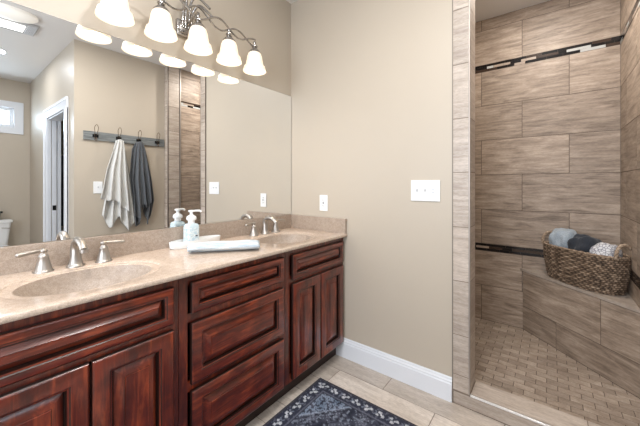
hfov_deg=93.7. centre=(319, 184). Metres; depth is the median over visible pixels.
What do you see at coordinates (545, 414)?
trim
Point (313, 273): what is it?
vanity cabinet
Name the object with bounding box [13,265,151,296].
sink
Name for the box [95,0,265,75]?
vanity light
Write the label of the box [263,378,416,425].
area rug
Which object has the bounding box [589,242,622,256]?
folded towel
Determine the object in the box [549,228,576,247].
folded towel
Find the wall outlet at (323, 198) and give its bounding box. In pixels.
[320,195,327,210]
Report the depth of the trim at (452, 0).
1.65 m
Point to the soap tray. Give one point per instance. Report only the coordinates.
(177, 244)
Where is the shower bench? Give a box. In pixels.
[520,268,639,398]
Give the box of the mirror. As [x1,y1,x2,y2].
[0,0,290,246]
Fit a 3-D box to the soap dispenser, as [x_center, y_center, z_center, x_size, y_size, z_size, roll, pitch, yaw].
[-0.704,0.236,1.664,0.060,0.192,0.089,0,0,38]
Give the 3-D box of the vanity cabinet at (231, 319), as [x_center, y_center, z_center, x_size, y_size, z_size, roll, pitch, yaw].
[-0.561,0.782,1.555,0.518,0.839,0.592,0,0,38]
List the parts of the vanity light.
lamp shade, lamp shade, arm, wall plate, arm, lamp shade, arm, arm, lamp shade, lamp shade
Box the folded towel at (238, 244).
[187,240,259,251]
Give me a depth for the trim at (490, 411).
1.54 m
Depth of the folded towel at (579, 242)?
2.03 m
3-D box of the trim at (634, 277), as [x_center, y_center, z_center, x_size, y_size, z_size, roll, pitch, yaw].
[1.802,0.550,1.702,0.005,0.061,1.054,0,0,38]
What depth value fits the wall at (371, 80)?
1.92 m
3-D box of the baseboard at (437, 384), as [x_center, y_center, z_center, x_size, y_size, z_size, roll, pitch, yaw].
[0.423,1.135,1.893,0.772,0.132,0.016,0,0,38]
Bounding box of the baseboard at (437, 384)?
[336,337,451,402]
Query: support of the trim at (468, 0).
attached to the wall
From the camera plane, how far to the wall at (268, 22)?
1.90 m
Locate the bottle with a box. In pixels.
[184,223,198,227]
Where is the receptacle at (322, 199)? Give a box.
[321,198,324,207]
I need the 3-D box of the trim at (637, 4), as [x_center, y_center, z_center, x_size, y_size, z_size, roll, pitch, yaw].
[1.802,-1.021,1.702,0.005,0.061,1.054,0,0,38]
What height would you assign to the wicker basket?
0.329 m
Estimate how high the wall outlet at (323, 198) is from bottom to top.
0.116 m
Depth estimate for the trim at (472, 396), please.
1.49 m
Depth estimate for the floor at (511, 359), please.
1.85 m
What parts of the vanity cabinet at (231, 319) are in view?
drawer, drawer, drawer, panel, panel, panel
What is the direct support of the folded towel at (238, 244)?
on the countertop
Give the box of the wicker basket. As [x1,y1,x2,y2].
[541,231,631,295]
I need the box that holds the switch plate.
[411,180,439,201]
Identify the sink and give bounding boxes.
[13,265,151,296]
[258,234,310,243]
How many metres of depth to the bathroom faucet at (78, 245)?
1.22 m
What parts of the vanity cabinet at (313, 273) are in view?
door, panel, drawer, panel, door, panel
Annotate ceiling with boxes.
[286,0,549,22]
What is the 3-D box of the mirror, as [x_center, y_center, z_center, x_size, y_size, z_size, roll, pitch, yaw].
[-0.772,-0.235,1.701,0.006,0.941,1.772,0,0,38]
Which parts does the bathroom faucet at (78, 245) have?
lever, handle, spout, handle, lever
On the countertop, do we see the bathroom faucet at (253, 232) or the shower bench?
the bathroom faucet at (253, 232)
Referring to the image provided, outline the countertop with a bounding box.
[0,214,346,324]
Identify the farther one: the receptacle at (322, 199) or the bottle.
the receptacle at (322, 199)
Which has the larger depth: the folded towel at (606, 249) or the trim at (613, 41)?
the trim at (613, 41)
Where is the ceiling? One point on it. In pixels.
(484, 9)
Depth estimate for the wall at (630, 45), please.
1.84 m
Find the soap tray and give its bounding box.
[169,235,220,249]
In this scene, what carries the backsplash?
attached to the wall at (268, 22)
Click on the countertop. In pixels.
(145, 259)
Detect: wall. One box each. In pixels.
[3,0,290,246]
[291,0,451,376]
[475,0,620,328]
[621,0,639,308]
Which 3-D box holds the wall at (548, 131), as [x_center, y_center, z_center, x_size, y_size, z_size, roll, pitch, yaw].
[1.674,-0.124,2.474,1.160,2.650,0.012,0,0,38]
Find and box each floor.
[246,355,507,425]
[475,317,639,425]
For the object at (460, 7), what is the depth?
1.63 m
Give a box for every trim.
[452,0,452,402]
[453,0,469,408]
[454,391,542,425]
[468,0,469,394]
[470,0,474,392]
[470,381,600,425]
[470,394,550,425]
[475,36,619,73]
[475,243,543,256]
[620,0,639,43]
[629,269,639,288]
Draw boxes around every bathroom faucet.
[15,237,124,273]
[245,216,284,235]
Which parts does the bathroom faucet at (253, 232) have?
handle, spout, handle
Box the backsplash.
[0,214,290,275]
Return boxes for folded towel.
[187,240,259,251]
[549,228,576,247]
[567,234,601,251]
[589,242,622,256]
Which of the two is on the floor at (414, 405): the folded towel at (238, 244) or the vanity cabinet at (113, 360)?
the vanity cabinet at (113, 360)
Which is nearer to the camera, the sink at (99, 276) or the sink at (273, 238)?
the sink at (99, 276)
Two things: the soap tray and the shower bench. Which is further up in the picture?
the soap tray
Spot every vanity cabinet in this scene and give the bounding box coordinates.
[0,272,177,425]
[178,252,284,425]
[278,234,342,398]
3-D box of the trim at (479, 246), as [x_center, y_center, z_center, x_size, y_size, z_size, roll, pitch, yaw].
[1.671,0.550,2.469,1.142,0.061,0.005,0,0,38]
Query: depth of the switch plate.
1.75 m
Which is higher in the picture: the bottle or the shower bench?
the bottle
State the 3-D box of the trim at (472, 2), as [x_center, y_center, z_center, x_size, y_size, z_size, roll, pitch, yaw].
[0.842,-0.124,1.665,0.009,2.650,0.146,0,0,38]
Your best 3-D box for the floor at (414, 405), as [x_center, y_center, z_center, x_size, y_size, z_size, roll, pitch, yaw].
[0.556,1.207,-0.092,4.300,0.012,3.000,0,0,38]
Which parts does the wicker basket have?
loop handle, loop handle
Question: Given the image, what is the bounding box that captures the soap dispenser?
[183,210,201,241]
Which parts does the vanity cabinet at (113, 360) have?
panel, door, panel, drawer, door, panel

